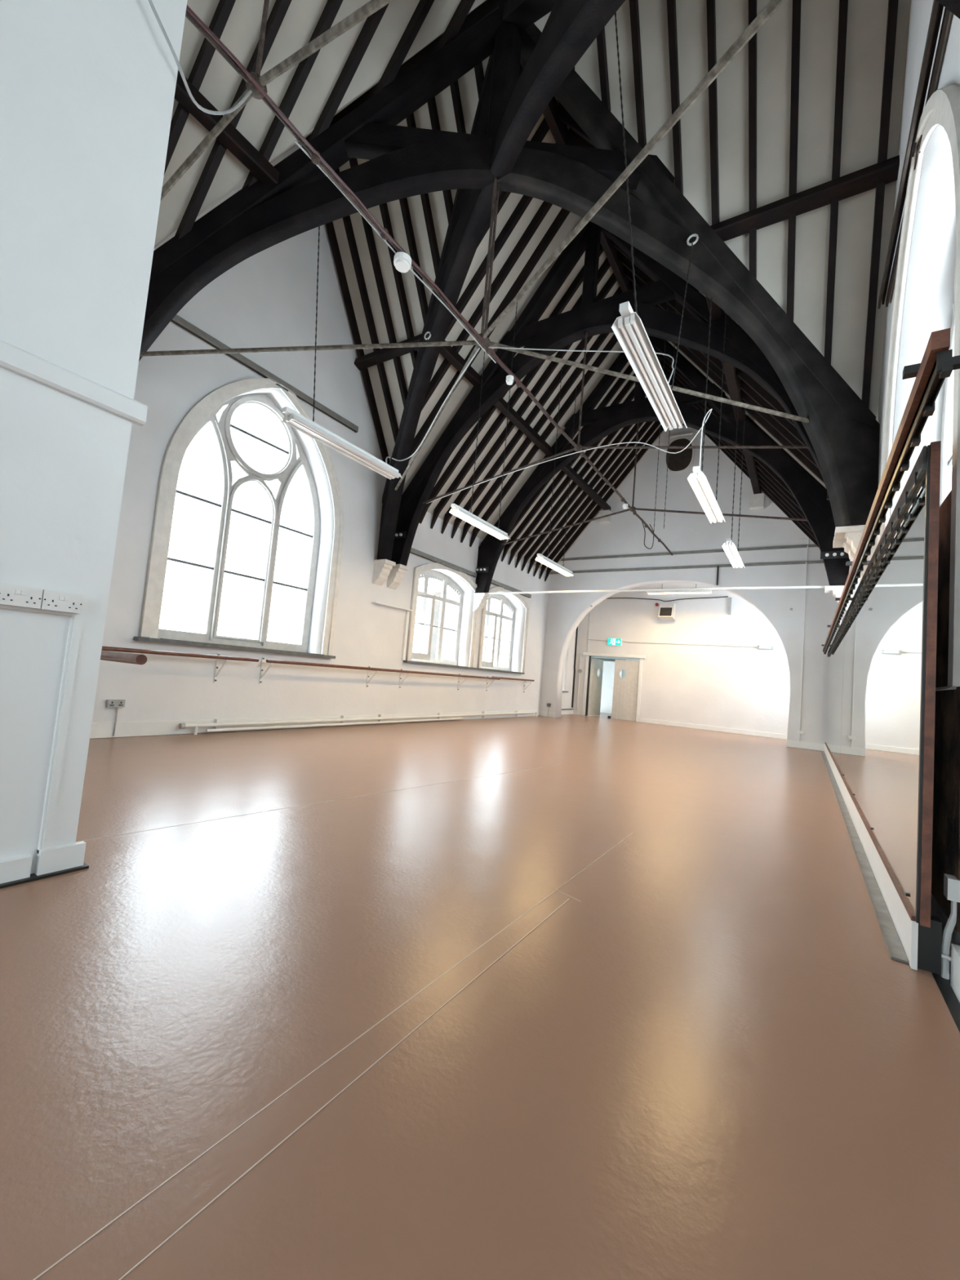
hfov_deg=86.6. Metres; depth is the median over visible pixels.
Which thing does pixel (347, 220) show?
rafter
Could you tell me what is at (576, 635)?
conduit
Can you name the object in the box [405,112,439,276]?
rafter
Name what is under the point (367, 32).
rafter
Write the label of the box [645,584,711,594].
lamp
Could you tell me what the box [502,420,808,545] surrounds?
rod
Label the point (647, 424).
rafter
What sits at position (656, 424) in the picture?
rafter
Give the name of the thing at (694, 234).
bolt
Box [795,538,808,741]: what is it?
conduit
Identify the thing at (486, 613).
window
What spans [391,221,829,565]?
roof truss
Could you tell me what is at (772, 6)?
rod
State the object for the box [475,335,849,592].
roof truss
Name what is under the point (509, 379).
junction box
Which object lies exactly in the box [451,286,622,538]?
rafter
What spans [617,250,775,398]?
rafter
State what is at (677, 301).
hanging chain
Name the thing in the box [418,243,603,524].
rafter
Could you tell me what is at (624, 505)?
junction box
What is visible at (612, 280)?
rafter
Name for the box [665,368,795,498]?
rafter
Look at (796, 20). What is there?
rafter
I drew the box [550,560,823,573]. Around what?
trim
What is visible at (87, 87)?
wall
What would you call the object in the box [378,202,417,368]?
rafter
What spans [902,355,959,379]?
bracket
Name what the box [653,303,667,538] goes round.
hanging chain
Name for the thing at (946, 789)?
trim
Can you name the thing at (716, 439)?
rafter
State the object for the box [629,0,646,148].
rafter
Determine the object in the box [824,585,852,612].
corbel
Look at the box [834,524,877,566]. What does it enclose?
corbel
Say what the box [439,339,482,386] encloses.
purlin
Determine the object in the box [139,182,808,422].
rod
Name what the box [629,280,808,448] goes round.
rafter
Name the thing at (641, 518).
cable
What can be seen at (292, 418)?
lamp
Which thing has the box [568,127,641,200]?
rafter
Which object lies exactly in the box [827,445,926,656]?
rail
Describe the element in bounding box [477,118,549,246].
rafter
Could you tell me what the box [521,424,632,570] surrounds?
rafter
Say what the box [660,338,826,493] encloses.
rafter
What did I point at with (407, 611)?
pipe
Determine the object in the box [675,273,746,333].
rafter
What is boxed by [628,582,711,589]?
ceiling
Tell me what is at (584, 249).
rafter
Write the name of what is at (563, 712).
baseboard
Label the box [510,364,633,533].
rafter
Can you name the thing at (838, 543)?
corbel
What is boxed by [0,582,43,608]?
wall socket
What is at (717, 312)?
purlin
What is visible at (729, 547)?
lamp
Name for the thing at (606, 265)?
rafter
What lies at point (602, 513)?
pad
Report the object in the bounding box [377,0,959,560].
roof truss
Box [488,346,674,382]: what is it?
cable
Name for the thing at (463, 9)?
rafter
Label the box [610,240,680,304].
rafter
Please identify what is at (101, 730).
baseboard
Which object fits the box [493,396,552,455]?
purlin
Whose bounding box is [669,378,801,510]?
rafter
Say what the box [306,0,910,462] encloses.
ceiling
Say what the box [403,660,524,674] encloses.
trim
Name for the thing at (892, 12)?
rafter
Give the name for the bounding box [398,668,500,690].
ballet barre
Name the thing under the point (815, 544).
trim
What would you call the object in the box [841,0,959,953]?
wall
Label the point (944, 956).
clip
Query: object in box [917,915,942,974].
trim
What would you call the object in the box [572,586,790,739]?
wall
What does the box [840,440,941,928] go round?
wall mirror
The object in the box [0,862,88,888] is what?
trim
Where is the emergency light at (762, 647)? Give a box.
[756,644,773,649]
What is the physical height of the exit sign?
0.240 m
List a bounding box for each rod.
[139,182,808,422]
[160,0,393,199]
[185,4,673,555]
[395,0,785,490]
[422,332,809,503]
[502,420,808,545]
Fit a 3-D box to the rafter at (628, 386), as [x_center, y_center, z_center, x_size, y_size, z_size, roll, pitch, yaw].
[2.226,-4.259,12.160,3.505,4.670,0.065,2,-5,33]
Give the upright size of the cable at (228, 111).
0.942 m
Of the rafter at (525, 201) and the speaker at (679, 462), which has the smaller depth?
the rafter at (525, 201)
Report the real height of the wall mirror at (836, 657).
1.975 m
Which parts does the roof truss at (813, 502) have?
king post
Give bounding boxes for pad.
[598,509,611,524]
[749,493,764,510]
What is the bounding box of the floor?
[0,712,959,1279]
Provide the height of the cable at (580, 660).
1.850 m
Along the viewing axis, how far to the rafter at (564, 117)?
6.58 m
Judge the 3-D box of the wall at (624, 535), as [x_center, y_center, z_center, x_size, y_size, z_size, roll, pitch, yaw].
[5.253,-1.955,13.640,7.180,8.730,0.400,2,-5,33]
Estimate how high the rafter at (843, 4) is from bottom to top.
4.235 m
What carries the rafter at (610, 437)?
attached to the ceiling at (464, 387)
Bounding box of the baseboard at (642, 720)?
[640,717,786,739]
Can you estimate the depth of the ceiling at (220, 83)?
5.14 m
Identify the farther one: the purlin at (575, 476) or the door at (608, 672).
the door at (608, 672)
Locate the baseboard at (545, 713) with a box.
[539,711,555,717]
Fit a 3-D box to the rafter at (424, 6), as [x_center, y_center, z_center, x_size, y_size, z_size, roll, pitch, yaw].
[-0.626,-6.545,5.328,1.077,1.536,0.065,2,-5,33]
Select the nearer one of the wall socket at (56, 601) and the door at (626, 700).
the wall socket at (56, 601)
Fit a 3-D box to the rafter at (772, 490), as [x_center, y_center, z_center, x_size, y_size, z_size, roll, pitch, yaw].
[6.234,-3.954,11.745,3.505,4.670,0.065,2,-5,33]
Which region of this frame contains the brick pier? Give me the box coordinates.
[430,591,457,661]
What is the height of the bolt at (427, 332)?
0.121 m
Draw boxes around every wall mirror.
[825,625,844,769]
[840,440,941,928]
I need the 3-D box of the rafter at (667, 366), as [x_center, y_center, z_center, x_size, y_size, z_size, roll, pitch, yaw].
[5.453,-4.103,10.520,3.505,4.670,0.065,2,-5,33]
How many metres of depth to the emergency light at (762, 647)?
14.30 m
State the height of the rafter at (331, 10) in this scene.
2.850 m
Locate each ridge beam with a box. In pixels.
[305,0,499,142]
[520,56,674,391]
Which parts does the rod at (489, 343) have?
rod, hanger rod, rod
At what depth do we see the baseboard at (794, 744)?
11.49 m
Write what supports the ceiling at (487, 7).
attached to the wall at (268, 299)
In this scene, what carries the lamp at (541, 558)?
hanging from the ceiling at (464, 387)
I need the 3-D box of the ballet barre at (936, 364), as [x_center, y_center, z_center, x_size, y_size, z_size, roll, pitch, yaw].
[4.531,-0.321,6.432,0.056,0.128,11.530,2,-5,33]
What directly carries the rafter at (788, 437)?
attached to the ceiling at (797, 460)
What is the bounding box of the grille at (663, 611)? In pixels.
[659,607,671,615]
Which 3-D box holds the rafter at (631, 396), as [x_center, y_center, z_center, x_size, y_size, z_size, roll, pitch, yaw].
[2.421,-4.222,12.466,3.505,4.670,0.065,2,-5,33]
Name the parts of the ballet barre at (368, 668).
rail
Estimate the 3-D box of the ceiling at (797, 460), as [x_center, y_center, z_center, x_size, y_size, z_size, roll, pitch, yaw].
[4.327,-4.499,8.718,3.630,4.561,9.569,2,-5,33]
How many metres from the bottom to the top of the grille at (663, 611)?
0.260 m
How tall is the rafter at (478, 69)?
1.067 m
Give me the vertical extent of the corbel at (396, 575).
0.420 m
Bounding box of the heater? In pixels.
[657,603,675,621]
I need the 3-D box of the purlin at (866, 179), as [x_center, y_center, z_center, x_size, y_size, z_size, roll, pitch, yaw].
[3.188,-4.497,5.313,1.830,0.162,0.182,2,-5,33]
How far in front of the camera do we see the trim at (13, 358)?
2.27 m
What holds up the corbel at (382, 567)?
attached to the wall at (268, 299)
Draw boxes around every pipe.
[178,710,537,734]
[371,601,412,660]
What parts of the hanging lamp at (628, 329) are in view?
chain, chain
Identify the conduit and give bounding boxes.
[571,626,577,707]
[715,565,719,585]
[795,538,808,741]
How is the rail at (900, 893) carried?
on the trim at (907, 930)
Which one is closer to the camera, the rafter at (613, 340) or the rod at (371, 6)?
the rod at (371, 6)
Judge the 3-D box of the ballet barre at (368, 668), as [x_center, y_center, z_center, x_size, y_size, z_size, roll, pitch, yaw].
[-2.295,0.589,8.458,0.242,0.390,2.980,2,-5,33]
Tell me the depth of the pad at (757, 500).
12.40 m
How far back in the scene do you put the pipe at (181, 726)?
8.12 m
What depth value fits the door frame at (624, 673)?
19.49 m
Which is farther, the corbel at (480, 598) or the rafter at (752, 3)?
the corbel at (480, 598)
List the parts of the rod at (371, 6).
rod, hanger rod, rod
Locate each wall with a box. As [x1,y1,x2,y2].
[0,0,187,884]
[91,142,578,737]
[539,424,838,751]
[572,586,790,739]
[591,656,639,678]
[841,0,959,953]
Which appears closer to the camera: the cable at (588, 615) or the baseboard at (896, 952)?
the baseboard at (896, 952)
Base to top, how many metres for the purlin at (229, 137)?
0.150 m
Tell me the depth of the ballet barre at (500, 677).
13.28 m
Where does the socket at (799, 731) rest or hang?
attached to the conduit at (799, 731)
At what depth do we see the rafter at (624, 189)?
6.80 m
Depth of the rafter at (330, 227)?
8.47 m
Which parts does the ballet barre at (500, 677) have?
rail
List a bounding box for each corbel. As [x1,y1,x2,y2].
[372,559,395,585]
[386,564,408,589]
[472,592,490,612]
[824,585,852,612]
[832,537,866,573]
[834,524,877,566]
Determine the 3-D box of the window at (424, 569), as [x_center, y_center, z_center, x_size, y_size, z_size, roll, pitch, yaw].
[-0.959,-0.579,10.991,0.482,2.220,2.722,2,-5,33]
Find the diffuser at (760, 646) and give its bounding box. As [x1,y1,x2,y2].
[759,645,770,648]
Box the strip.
[727,597,731,614]
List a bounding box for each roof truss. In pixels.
[138,0,879,528]
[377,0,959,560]
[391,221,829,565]
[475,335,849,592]
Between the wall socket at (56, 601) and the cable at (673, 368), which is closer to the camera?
the wall socket at (56, 601)
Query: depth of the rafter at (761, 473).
11.10 m
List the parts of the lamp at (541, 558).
chain, chain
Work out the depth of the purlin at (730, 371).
8.24 m
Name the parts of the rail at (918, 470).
hanger plate, hanger plate, hanger plate, hanger plate, hanger plate, hanger plate, hanger plate, hanger plate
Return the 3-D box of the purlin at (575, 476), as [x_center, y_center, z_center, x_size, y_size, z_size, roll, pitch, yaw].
[2.639,-3.943,12.985,0.150,0.150,3.900,2,-5,33]
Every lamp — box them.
[282,223,427,479]
[448,302,517,540]
[534,366,576,576]
[611,12,693,431]
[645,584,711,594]
[687,297,726,523]
[721,377,745,568]
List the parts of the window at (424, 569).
frame, blind rail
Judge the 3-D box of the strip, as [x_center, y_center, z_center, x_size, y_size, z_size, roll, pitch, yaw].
[7.338,-0.996,14.965,0.080,0.510,0.050,2,-5,33]
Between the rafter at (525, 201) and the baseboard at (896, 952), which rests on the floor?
the baseboard at (896, 952)
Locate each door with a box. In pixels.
[582,652,645,721]
[592,657,622,713]
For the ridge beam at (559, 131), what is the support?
attached to the roof truss at (813, 502)
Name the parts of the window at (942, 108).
blind rail, architrave, frame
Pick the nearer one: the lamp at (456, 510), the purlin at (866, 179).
the purlin at (866, 179)
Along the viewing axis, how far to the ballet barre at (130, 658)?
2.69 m
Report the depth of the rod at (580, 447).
7.71 m
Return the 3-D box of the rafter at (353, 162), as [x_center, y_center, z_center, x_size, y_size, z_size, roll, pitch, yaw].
[-1.549,-5.519,7.966,0.065,3.782,1.979,2,-5,33]
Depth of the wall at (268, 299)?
7.86 m
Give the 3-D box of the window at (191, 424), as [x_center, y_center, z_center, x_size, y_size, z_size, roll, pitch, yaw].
[-3.228,-1.825,7.357,0.515,3.963,3.064,2,-5,33]
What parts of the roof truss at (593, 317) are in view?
king post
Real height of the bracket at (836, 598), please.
0.030 m
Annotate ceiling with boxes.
[154,0,485,246]
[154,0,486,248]
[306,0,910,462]
[402,113,664,573]
[555,97,876,488]
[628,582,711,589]
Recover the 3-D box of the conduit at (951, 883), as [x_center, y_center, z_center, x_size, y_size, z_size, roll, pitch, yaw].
[1.932,1.177,2.076,0.071,0.405,0.070,2,-5,33]
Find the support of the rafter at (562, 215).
attached to the ceiling at (464, 387)
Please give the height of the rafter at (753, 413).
4.670 m
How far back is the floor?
1.54 m
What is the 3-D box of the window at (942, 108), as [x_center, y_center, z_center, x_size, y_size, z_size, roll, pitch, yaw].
[2.981,-1.626,3.187,0.504,3.995,3.800,2,-5,33]
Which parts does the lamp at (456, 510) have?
chain, chain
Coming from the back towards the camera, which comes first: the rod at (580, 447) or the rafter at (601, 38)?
the rod at (580, 447)
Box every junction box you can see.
[393,251,411,272]
[506,374,513,385]
[622,503,627,509]
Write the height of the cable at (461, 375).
1.214 m
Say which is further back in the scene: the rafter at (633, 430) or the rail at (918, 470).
the rafter at (633, 430)
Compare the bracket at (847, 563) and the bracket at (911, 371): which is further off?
the bracket at (847, 563)
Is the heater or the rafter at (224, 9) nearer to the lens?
the rafter at (224, 9)
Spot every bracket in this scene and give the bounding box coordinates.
[835,597,853,600]
[845,560,870,565]
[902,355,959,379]
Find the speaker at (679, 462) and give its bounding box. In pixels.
[664,431,693,473]
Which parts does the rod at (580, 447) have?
rod, hanger rod, rod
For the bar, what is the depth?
9.64 m
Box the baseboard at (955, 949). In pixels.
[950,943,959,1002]
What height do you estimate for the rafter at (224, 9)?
4.164 m
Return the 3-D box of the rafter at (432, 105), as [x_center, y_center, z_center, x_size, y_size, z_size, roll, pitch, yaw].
[-0.515,-6.422,6.818,0.065,1.972,0.973,2,-5,33]
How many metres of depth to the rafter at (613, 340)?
10.91 m
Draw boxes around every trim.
[0,339,147,426]
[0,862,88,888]
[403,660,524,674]
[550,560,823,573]
[560,543,817,560]
[824,743,918,970]
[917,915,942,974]
[931,489,959,933]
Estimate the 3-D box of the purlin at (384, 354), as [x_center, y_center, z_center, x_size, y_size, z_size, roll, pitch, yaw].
[-1.401,-4.677,8.258,1.620,0.162,0.182,2,-5,33]
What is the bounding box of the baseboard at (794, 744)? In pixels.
[786,739,824,751]
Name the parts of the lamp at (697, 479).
chain, chain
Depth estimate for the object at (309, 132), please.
6.01 m
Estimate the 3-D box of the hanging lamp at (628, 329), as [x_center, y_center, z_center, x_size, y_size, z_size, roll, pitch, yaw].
[1.483,-4.181,4.461,0.778,4.731,2.514,2,-5,33]
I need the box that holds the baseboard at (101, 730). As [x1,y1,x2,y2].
[89,710,540,738]
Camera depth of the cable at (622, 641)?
15.45 m
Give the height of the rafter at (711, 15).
2.877 m
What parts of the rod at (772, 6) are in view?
rod, hanger rod, rod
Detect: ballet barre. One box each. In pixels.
[100,650,146,664]
[101,646,258,682]
[258,657,406,687]
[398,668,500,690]
[485,675,534,693]
[822,328,953,654]
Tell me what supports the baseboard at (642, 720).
attached to the wall at (736, 686)
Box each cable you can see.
[148,0,252,115]
[385,347,479,463]
[426,408,712,503]
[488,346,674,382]
[576,660,580,710]
[586,614,589,649]
[606,595,728,601]
[622,640,754,647]
[640,518,653,549]
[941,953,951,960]
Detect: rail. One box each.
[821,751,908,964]
[824,742,915,921]
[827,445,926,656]
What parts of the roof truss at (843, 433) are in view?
king post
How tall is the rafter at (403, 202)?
2.877 m
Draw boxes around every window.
[133,314,358,658]
[405,547,478,667]
[476,579,531,672]
[848,560,863,582]
[877,0,959,690]
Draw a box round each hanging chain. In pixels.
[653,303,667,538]
[663,301,677,528]
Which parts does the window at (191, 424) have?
sill, blind rail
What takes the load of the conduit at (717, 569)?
attached to the wall at (624, 535)
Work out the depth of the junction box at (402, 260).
4.32 m
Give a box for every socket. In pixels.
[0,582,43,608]
[40,589,84,613]
[106,699,125,736]
[795,729,803,733]
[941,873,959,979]
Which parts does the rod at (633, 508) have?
rod, hanger rod, rod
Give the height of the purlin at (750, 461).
0.150 m
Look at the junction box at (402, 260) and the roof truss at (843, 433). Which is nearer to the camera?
the junction box at (402, 260)
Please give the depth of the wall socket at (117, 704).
5.77 m
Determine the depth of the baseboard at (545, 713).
14.95 m
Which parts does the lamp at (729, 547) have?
chain, chain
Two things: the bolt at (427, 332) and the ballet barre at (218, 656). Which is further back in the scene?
the bolt at (427, 332)
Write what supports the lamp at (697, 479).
hanging from the ceiling at (797, 460)
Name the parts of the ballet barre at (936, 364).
roller plate, roller plate, roller plate, roller plate, roller plate, roller plate, roller plate, roller plate, roller plate, roller plate, roller plate, plate, roller plate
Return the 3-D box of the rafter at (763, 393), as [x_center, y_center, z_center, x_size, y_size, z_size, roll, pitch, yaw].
[3.893,-4.402,8.070,3.505,4.670,0.065,2,-5,33]
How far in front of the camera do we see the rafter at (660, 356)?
10.96 m
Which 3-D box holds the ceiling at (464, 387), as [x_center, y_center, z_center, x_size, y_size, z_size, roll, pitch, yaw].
[1.292,-4.642,10.668,3.590,4.512,9.569,2,-5,33]
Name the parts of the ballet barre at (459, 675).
rail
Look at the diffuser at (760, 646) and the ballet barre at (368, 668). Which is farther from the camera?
the diffuser at (760, 646)
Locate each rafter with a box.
[164,0,235,174]
[174,0,291,239]
[242,0,342,187]
[309,3,389,141]
[325,221,390,465]
[334,168,398,442]
[349,157,407,406]
[374,0,434,94]
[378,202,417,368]
[399,197,428,324]
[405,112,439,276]
[408,208,570,460]
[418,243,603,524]
[421,200,552,410]
[426,96,453,224]
[430,257,610,528]
[438,0,475,49]
[440,272,617,533]
[444,142,555,339]
[449,80,466,133]
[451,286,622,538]
[460,333,609,542]
[469,333,617,546]
[474,61,484,99]
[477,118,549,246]
[501,373,635,561]
[508,386,635,564]
[510,245,585,360]
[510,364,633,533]
[515,429,619,568]
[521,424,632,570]
[527,422,644,573]
[533,421,653,576]
[538,421,660,578]
[544,425,663,581]
[557,101,597,148]
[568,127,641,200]
[596,26,610,111]
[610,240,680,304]
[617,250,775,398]
[622,188,642,202]
[623,266,795,427]
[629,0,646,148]
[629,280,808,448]
[657,351,728,422]
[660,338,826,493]
[662,359,780,478]
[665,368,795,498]
[666,0,683,194]
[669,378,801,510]
[671,342,824,483]
[674,391,808,522]
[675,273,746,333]
[684,346,817,467]
[704,432,818,546]
[706,0,719,225]
[710,435,817,541]
[718,438,813,532]
[748,0,756,279]
[786,0,800,321]
[824,0,848,364]
[861,0,898,407]
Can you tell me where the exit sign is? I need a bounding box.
[607,638,622,645]
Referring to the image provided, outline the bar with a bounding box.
[485,585,830,594]
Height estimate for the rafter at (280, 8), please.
3.507 m
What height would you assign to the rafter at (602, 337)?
4.670 m
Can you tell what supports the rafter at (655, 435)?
attached to the ceiling at (464, 387)
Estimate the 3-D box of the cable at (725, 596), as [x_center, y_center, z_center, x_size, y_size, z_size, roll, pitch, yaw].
[5.532,-1.287,16.134,4.201,0.154,0.050,2,-5,33]
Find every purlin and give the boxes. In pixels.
[174,70,281,188]
[354,333,422,370]
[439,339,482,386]
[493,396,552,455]
[561,464,610,511]
[705,296,724,319]
[710,155,899,241]
[720,314,746,422]
[742,417,761,493]
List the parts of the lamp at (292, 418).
chain, chain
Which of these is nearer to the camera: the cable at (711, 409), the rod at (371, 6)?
the rod at (371, 6)
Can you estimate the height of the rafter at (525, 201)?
2.773 m
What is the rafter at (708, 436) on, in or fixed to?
attached to the ceiling at (797, 460)
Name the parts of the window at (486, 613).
frame, blind rail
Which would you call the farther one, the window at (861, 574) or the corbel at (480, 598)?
the corbel at (480, 598)
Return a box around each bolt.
[424,331,431,339]
[686,233,698,245]
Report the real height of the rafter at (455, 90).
1.519 m
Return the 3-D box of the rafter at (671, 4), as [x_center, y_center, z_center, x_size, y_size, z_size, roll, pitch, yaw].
[2.019,-6.087,5.312,0.065,2.424,1.225,2,-5,33]
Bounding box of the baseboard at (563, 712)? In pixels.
[560,710,573,714]

